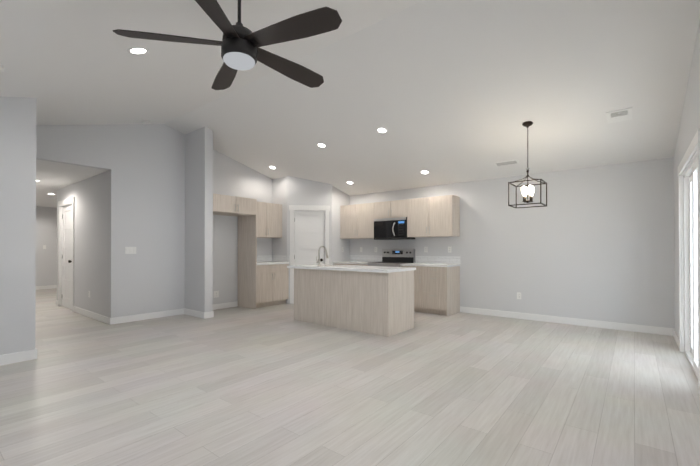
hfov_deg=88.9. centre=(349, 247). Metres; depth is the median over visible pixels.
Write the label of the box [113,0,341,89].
ceiling fan
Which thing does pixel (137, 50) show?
recessed light
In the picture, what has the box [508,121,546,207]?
pendant lantern
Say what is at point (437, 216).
upper cabinet
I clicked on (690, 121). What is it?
wall
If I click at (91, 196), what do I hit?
wall
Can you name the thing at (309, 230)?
pantry door
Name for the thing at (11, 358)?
baseboard
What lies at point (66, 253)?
hall door
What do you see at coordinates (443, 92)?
ceiling
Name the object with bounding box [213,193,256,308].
surround
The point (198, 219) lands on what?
wall
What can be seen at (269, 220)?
upper cabinet
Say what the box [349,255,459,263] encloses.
tile backsplash
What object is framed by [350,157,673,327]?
wall
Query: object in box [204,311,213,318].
baseboard
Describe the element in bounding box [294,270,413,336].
kitchen island
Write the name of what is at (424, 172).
recessed light
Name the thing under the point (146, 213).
wall
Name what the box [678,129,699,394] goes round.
door frame
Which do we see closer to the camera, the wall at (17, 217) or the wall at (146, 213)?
the wall at (17, 217)
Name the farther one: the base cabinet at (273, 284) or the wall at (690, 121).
the base cabinet at (273, 284)
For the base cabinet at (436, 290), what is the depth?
6.50 m
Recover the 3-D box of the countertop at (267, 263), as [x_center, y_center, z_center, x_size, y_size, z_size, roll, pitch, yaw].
[-1.819,0.339,7.593,0.588,0.040,0.882,0,0,39]
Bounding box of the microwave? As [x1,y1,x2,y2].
[374,217,414,239]
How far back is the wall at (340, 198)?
8.10 m
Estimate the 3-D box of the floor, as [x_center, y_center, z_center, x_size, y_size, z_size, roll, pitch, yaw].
[-4.213,1.280,5.836,15.330,0.120,9.870,0,0,39]
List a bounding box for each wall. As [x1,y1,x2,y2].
[0,97,36,354]
[36,124,271,317]
[36,206,56,285]
[57,170,108,316]
[185,127,212,311]
[272,176,286,302]
[287,176,331,303]
[332,186,349,264]
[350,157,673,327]
[674,25,699,336]
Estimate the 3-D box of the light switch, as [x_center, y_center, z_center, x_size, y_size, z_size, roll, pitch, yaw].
[-3.590,0.050,5.838,0.008,0.115,0.165,0,0,39]
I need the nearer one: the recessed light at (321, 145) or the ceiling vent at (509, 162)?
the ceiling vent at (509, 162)
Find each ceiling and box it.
[0,0,699,195]
[36,159,107,207]
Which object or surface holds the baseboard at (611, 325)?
attached to the wall at (593, 243)
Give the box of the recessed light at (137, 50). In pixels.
[127,47,148,54]
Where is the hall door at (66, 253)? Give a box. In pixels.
[58,197,74,310]
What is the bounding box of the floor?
[0,288,699,465]
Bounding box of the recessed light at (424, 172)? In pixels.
[420,170,429,173]
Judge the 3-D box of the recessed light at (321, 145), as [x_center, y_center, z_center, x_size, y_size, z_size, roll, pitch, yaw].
[-0.488,-1.754,6.139,0.176,0.048,0.171,0,0,39]
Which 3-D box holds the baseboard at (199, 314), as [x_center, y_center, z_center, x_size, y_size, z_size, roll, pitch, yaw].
[-2.756,1.170,6.309,0.690,0.105,0.015,0,0,39]
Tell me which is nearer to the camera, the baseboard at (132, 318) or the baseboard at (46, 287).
the baseboard at (132, 318)
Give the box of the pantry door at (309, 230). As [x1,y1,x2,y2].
[289,205,329,303]
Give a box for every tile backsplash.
[257,255,289,261]
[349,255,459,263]
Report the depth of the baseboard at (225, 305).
7.18 m
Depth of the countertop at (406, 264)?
6.89 m
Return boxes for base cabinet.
[257,264,288,307]
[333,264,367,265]
[401,266,459,315]
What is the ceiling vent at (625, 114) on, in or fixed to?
in the ceiling at (443, 92)
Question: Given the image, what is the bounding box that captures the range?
[368,249,414,266]
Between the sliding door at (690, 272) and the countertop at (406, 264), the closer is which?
the sliding door at (690, 272)
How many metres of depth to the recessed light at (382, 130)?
5.36 m
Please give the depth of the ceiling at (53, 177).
6.28 m
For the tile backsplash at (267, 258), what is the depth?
7.94 m
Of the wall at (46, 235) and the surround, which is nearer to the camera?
the surround
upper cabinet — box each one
[257,201,281,237]
[340,195,459,238]
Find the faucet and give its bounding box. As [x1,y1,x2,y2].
[315,246,328,265]
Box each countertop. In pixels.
[257,261,289,264]
[287,266,414,273]
[333,261,459,266]
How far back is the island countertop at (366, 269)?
5.41 m
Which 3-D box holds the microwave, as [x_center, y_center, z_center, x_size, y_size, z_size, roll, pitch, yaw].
[0.906,-0.378,7.399,0.763,0.434,0.456,0,0,39]
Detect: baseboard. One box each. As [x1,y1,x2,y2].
[0,349,36,365]
[36,285,56,289]
[73,306,109,324]
[110,308,183,324]
[184,308,203,318]
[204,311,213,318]
[213,301,237,309]
[460,306,673,335]
[673,329,678,347]
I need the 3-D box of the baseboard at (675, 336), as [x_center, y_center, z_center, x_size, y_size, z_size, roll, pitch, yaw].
[4.152,1.160,4.530,0.015,0.105,0.860,0,0,39]
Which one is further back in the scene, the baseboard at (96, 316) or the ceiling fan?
the baseboard at (96, 316)
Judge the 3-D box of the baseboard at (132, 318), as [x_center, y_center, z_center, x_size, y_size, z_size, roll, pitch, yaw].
[-3.399,1.168,6.067,0.015,0.105,1.195,0,0,39]
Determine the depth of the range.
7.41 m
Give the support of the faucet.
on the island countertop at (366, 269)
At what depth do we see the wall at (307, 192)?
7.81 m
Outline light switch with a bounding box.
[125,247,135,253]
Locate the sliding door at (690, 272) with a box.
[684,156,697,378]
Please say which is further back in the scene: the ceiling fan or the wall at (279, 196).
the wall at (279, 196)
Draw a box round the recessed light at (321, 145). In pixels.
[317,143,326,147]
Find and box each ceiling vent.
[494,159,518,166]
[606,107,631,123]
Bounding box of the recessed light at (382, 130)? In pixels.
[376,127,387,133]

